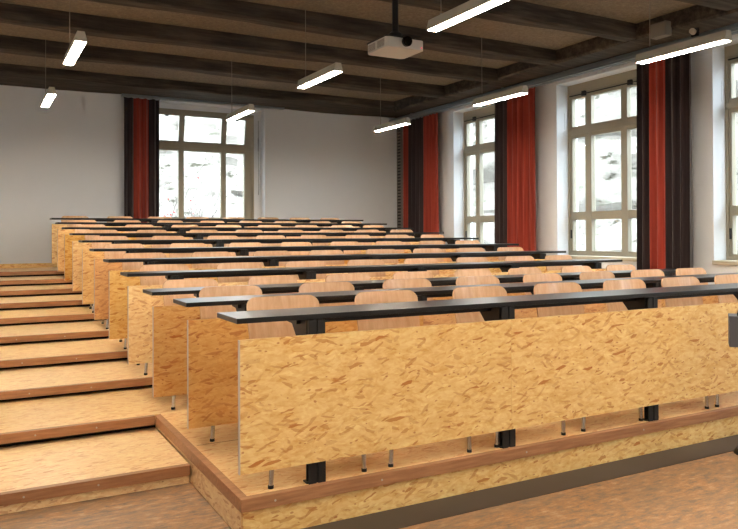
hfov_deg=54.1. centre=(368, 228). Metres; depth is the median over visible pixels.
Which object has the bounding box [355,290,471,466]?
chair
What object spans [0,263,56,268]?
baseboard
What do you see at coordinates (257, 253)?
chair
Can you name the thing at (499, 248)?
chair
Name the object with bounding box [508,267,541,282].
chair
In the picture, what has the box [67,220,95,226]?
chair
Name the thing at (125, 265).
chair
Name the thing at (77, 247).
desk
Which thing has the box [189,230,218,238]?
chair
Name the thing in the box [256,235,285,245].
chair
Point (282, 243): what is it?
chair
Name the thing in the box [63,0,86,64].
pendant lamp
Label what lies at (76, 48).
diffuser
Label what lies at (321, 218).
chair
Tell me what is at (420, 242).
chair
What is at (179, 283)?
chair
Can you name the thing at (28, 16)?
ceiling beam
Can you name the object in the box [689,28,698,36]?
sensor
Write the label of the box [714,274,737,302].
chair
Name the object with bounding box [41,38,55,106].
pendant lamp
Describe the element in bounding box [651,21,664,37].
grille
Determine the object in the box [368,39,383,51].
vent grille
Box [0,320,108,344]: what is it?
tier
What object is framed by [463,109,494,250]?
window
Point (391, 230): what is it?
chair
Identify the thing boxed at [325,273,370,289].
chair
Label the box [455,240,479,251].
chair
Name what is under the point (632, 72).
trim
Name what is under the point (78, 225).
chair
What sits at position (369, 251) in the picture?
chair
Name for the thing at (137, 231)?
chair
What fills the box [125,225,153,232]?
chair
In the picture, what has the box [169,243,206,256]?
chair
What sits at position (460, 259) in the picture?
chair
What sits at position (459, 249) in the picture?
chair
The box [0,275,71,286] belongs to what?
tier
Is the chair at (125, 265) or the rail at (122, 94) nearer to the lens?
the chair at (125, 265)
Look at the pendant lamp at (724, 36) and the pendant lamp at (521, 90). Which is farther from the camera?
the pendant lamp at (521, 90)
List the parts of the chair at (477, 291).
backrest, leg, leg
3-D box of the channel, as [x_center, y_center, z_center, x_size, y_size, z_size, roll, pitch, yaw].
[0.593,-0.738,13.882,0.036,2.673,0.175,0,-1,-29]
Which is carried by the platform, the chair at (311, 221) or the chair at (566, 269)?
the chair at (566, 269)
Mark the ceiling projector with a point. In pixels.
(395, 44)
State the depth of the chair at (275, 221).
11.41 m
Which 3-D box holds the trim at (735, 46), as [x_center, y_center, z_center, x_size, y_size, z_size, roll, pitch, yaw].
[4.387,-2.015,7.527,0.100,0.060,1.440,0,-1,-29]
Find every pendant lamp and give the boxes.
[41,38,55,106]
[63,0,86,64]
[226,104,254,120]
[297,10,342,88]
[374,77,410,131]
[427,0,507,31]
[472,38,528,105]
[635,0,731,63]
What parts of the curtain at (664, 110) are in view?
cloth panel, cloth panel, cloth panel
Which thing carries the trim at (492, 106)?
attached to the wall at (707, 64)
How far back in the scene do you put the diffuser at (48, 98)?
8.35 m
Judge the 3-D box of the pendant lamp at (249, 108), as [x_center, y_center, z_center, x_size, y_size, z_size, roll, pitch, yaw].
[-1.702,-1.877,9.513,0.092,0.809,0.910,0,-1,-29]
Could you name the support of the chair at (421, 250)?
on the tier at (14, 356)
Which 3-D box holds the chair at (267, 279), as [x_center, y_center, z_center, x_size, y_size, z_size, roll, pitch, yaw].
[-0.607,0.737,5.082,0.474,0.772,0.492,0,-1,-30]
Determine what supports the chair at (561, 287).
on the platform
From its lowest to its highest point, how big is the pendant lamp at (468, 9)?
0.809 m
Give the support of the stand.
on the floor
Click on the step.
(37, 475)
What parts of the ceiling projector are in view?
mount plate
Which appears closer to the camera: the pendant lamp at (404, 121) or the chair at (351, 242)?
the chair at (351, 242)
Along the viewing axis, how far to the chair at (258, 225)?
10.41 m
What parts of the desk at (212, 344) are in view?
bracket arm, panel, support post, under rail, panel, bracket arm, support post, panel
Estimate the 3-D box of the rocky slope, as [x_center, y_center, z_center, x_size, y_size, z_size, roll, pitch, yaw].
[-8.375,-0.293,19.483,18.131,6.740,10.222,0,-1,-29]
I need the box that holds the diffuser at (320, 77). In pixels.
[298,71,340,88]
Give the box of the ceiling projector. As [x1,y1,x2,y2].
[367,0,422,58]
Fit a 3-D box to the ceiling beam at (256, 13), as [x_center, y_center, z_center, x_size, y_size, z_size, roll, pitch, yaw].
[-0.783,-2.207,7.708,7.220,0.188,0.247,0,-1,-29]
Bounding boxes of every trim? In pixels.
[159,102,260,218]
[302,435,737,528]
[463,105,494,115]
[568,69,636,89]
[724,44,737,51]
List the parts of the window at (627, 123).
opener rod, sill, sash, sash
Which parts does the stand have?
plate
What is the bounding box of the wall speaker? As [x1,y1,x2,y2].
[650,20,671,39]
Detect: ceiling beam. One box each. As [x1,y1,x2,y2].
[0,2,497,82]
[0,35,444,97]
[0,63,409,117]
[84,0,555,65]
[377,0,635,41]
[394,5,737,112]
[675,0,737,10]
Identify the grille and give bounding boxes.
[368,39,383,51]
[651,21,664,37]
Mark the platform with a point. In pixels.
(422, 473)
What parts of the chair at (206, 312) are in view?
leg, backrest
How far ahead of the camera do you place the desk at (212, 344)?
3.77 m
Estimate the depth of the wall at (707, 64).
10.20 m
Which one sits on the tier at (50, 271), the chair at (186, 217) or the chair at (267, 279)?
the chair at (186, 217)
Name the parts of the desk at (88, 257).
panel, support post, under rail, panel, bracket arm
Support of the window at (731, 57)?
in the wall at (707, 64)
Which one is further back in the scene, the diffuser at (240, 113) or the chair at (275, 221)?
the chair at (275, 221)
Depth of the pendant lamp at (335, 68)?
7.29 m
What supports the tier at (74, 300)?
on the tier at (83, 313)
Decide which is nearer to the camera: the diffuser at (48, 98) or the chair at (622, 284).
the chair at (622, 284)
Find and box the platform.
[0,386,737,528]
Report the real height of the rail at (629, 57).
0.108 m
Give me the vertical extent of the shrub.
4.818 m
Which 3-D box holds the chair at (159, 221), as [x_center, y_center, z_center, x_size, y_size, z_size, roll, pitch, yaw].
[-2.799,0.272,10.329,0.474,0.772,0.492,0,-1,-29]
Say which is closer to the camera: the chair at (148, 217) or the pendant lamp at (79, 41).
the pendant lamp at (79, 41)
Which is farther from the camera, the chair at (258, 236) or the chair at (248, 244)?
the chair at (258, 236)
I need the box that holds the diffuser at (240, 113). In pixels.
[226,110,252,120]
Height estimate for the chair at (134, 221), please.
0.772 m
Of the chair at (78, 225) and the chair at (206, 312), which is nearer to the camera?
the chair at (206, 312)
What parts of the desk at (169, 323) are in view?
panel, support post, under rail, panel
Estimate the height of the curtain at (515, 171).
2.788 m
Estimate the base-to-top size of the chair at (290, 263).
0.772 m
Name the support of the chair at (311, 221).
on the tier at (30, 280)
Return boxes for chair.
[61,216,87,221]
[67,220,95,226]
[75,224,105,232]
[85,230,118,239]
[89,236,128,312]
[101,244,143,328]
[107,216,131,217]
[113,220,140,226]
[119,253,166,348]
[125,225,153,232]
[136,230,167,239]
[137,264,188,374]
[148,217,171,222]
[151,236,184,247]
[157,220,182,226]
[163,278,217,409]
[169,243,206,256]
[171,225,198,232]
[186,217,208,222]
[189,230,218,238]
[191,252,231,267]
[199,285,261,441]
[200,221,224,226]
[207,236,238,246]
[215,225,240,232]
[217,262,261,282]
[223,217,244,222]
[228,242,262,255]
[235,230,262,238]
[239,221,261,226]
[246,295,366,488]
[248,276,296,294]
[253,251,290,266]
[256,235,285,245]
[257,225,281,232]
[258,217,277,222]
[274,221,296,222]
[277,230,303,238]
[280,242,311,254]
[285,261,326,279]
[295,225,318,232]
[299,282,354,306]
[300,235,328,245]
[309,250,343,264]
[310,221,330,222]
[319,230,344,237]
[320,218,339,219]
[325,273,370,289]
[330,241,360,253]
[331,225,353,231]
[341,221,360,227]
[345,235,371,244]
[347,259,385,276]
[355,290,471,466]
[356,230,379,237]
[363,225,384,231]
[365,249,398,262]
[375,241,403,252]
[382,278,432,300]
[385,235,410,244]
[390,230,413,237]
[393,271,433,286]
[404,258,438,274]
[413,248,443,261]
[419,241,445,251]
[421,235,443,237]
[452,286,565,447]
[454,269,491,285]
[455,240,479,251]
[456,257,488,269]
[456,276,499,285]
[457,248,485,257]
[497,247,523,259]
[504,256,534,267]
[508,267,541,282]
[523,273,561,294]
[534,282,642,431]
[545,255,571,270]
[561,266,591,272]
[580,271,614,291]
[603,279,708,408]
[606,264,635,277]
[631,269,663,277]
[661,276,718,406]
[676,268,707,284]
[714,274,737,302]
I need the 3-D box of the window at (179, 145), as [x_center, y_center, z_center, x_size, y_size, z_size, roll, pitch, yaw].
[-2.771,-0.764,12.279,1.918,2.460,0.350,0,-1,-29]
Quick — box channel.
[397,126,402,229]
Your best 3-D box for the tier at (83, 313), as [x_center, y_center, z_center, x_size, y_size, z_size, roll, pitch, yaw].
[-0.971,0.895,8.654,7.800,0.075,0.872,0,-1,-29]
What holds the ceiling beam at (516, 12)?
attached to the ceiling
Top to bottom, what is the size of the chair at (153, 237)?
0.772 m
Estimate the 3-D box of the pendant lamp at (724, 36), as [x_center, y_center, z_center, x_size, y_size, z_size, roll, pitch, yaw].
[2.704,-1.924,6.281,0.092,0.809,0.910,0,-1,-29]
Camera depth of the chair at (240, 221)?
11.12 m
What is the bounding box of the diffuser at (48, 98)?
[41,94,54,106]
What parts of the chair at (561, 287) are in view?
backrest, leg, leg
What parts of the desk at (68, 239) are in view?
panel, under rail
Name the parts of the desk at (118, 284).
panel, bracket arm, support post, under rail, panel, panel, bracket arm, support post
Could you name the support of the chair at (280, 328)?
on the platform
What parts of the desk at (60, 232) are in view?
panel, under rail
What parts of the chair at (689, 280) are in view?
backrest, leg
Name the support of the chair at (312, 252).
on the tier at (14, 356)
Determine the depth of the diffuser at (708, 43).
6.24 m
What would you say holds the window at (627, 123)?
in the wall at (707, 64)
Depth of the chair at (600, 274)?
5.74 m
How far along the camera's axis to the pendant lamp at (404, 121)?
10.61 m
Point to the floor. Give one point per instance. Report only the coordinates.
(702, 493)
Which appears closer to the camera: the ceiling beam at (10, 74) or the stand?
the stand
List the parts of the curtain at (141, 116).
cloth panel, cloth panel, cloth panel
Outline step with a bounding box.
[0,427,189,514]
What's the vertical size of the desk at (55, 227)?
0.731 m
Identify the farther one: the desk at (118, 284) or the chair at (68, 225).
the chair at (68, 225)
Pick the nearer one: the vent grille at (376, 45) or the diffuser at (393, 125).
the vent grille at (376, 45)
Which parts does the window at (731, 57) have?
sill, handle, frame, sash, sash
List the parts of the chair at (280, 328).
leg, backrest, leg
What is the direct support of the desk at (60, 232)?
on the tier at (30, 280)
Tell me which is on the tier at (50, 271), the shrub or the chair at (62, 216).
the chair at (62, 216)
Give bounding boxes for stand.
[728,310,737,454]
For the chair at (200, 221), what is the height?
0.772 m
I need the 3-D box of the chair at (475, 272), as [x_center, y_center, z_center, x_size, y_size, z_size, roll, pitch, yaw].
[0.970,0.738,5.946,0.474,0.772,0.492,0,-1,-28]
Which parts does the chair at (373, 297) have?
backrest, leg, leg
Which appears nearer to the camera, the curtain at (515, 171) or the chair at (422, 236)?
the chair at (422, 236)
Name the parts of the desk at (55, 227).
panel, under rail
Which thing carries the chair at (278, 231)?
on the tier at (74, 300)
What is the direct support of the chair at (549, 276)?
on the platform
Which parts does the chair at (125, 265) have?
backrest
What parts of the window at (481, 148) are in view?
opener rod, sash, sash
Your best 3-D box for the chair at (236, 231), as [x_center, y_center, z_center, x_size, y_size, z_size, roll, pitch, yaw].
[-1.470,0.405,9.214,0.474,0.772,0.492,0,-1,-28]
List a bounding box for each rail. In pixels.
[121,93,283,109]
[389,23,737,121]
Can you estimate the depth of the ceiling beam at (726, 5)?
6.96 m
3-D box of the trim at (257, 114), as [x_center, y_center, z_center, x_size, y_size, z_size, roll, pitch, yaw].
[-2.835,-0.807,12.387,2.050,2.550,0.100,0,-1,-29]
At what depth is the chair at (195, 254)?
6.70 m
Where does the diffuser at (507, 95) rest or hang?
attached to the pendant lamp at (521, 90)
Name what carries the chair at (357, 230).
on the tier at (74, 300)
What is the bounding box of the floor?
[0,420,737,528]
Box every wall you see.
[0,85,396,267]
[438,34,737,284]
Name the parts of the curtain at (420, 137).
cloth panel, cloth panel, cloth panel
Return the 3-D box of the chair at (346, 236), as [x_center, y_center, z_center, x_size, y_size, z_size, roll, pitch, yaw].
[-0.047,0.472,9.078,0.474,0.772,0.492,0,-1,-30]
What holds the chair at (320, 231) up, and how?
on the tier at (74, 300)
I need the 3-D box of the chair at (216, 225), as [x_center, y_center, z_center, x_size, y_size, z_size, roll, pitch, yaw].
[-1.872,0.338,9.916,0.474,0.772,0.492,0,-1,-29]
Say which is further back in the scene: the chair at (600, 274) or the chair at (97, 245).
the chair at (97, 245)
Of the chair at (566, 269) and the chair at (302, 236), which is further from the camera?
the chair at (302, 236)
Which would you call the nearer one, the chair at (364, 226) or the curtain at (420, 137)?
the chair at (364, 226)
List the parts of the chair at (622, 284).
backrest, leg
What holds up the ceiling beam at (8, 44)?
attached to the ceiling
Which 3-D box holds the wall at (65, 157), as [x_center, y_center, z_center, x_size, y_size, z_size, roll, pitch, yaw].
[-2.872,-0.443,12.340,8.400,3.620,0.400,0,-1,-29]
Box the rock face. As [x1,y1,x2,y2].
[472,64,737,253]
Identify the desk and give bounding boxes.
[50,218,362,262]
[55,222,386,270]
[62,227,414,279]
[69,232,443,290]
[78,237,478,303]
[89,243,518,319]
[103,250,565,338]
[120,259,622,364]
[143,269,675,397]
[173,273,737,428]
[217,283,737,484]
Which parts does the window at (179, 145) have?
sash, sash, crank rod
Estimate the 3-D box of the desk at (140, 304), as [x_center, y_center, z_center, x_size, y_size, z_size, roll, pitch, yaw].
[0.398,0.690,6.392,4.928,0.731,0.310,0,-1,-29]
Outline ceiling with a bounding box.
[0,0,694,101]
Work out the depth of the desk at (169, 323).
4.44 m
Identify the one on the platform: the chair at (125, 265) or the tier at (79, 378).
the tier at (79, 378)
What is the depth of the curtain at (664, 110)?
8.38 m
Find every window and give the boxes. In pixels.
[159,108,258,222]
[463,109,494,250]
[564,74,636,261]
[712,49,737,264]
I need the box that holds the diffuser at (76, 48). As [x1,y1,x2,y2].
[64,41,85,64]
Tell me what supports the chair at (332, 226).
on the tier at (62, 289)
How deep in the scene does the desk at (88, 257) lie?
7.81 m
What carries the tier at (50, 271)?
on the tier at (30, 280)
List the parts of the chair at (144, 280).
leg, backrest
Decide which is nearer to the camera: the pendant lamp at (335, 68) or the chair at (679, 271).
the chair at (679, 271)
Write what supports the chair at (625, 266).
on the platform
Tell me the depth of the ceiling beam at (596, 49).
9.04 m
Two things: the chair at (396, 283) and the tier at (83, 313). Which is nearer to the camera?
the chair at (396, 283)
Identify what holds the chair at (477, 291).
on the platform
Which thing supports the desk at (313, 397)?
on the platform
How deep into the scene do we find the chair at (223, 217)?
11.83 m
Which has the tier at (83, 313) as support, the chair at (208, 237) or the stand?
the chair at (208, 237)
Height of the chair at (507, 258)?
0.772 m
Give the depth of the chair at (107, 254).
7.08 m
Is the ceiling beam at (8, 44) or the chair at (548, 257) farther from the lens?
the ceiling beam at (8, 44)
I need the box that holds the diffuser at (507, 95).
[474,93,526,105]
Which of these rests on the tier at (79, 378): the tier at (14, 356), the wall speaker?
the tier at (14, 356)
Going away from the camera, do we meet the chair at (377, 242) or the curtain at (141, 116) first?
the chair at (377, 242)
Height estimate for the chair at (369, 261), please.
0.772 m
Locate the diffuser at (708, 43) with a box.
[638,40,729,63]
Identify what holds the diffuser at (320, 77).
attached to the pendant lamp at (335, 68)
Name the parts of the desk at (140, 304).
support post, panel, bracket arm, support post, under rail, panel, support post, bracket arm, panel, bracket arm, support post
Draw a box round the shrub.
[159,134,241,216]
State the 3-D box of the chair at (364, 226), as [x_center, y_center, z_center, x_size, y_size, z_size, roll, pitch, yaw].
[0.163,0.339,11.033,0.474,0.772,0.492,0,-1,-29]
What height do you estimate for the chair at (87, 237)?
0.772 m
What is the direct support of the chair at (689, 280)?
on the platform
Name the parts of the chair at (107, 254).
backrest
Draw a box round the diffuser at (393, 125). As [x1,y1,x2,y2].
[375,123,407,131]
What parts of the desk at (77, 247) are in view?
panel, support post, under rail, panel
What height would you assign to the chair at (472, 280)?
0.772 m
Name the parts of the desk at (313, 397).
bracket arm, support post, panel, bracket arm, support post, under rail, panel, bracket arm, support post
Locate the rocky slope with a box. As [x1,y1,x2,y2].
[159,114,243,217]
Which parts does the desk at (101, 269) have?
panel, bracket arm, support post, under rail, panel, panel, bracket arm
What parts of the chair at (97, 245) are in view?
backrest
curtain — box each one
[123,96,159,222]
[403,112,438,234]
[494,86,535,250]
[637,52,692,275]
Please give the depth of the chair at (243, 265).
5.99 m
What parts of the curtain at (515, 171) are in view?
cloth panel, cloth panel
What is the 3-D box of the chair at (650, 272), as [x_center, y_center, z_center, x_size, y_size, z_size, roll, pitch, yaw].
[2.399,0.730,5.811,0.474,0.772,0.492,0,-1,-28]
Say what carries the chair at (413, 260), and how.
on the tier at (79, 378)
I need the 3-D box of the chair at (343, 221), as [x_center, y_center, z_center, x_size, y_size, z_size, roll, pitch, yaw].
[-0.199,0.273,11.751,0.474,0.772,0.492,0,-1,-28]
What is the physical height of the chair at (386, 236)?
0.772 m
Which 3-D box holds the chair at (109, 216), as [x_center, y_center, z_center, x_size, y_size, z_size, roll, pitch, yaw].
[-3.686,0.205,10.765,0.474,0.772,0.492,0,-1,-28]
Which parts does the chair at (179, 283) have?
leg, backrest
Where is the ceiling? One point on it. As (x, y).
(632, 11)
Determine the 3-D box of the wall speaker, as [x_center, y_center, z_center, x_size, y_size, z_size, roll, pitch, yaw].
[3.167,-2.149,7.853,0.102,0.155,0.200,0,-1,-29]
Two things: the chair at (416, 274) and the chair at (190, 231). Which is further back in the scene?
the chair at (190, 231)
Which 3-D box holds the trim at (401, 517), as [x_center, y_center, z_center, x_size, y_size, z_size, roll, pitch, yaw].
[2.265,1.276,4.352,6.248,0.002,0.198,0,-1,-29]
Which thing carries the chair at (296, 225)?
on the tier at (62, 289)
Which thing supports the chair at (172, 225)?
on the tier at (62, 289)
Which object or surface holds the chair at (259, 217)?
on the tier at (50, 271)
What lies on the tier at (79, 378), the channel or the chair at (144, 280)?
the chair at (144, 280)
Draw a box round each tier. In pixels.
[0,267,63,276]
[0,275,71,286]
[0,284,81,296]
[0,294,92,309]
[0,306,106,325]
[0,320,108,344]
[0,338,127,369]
[0,359,152,401]
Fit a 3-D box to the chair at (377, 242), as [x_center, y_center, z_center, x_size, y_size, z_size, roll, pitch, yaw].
[0.328,0.538,8.357,0.474,0.772,0.492,0,-1,-28]
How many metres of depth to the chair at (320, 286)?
4.61 m

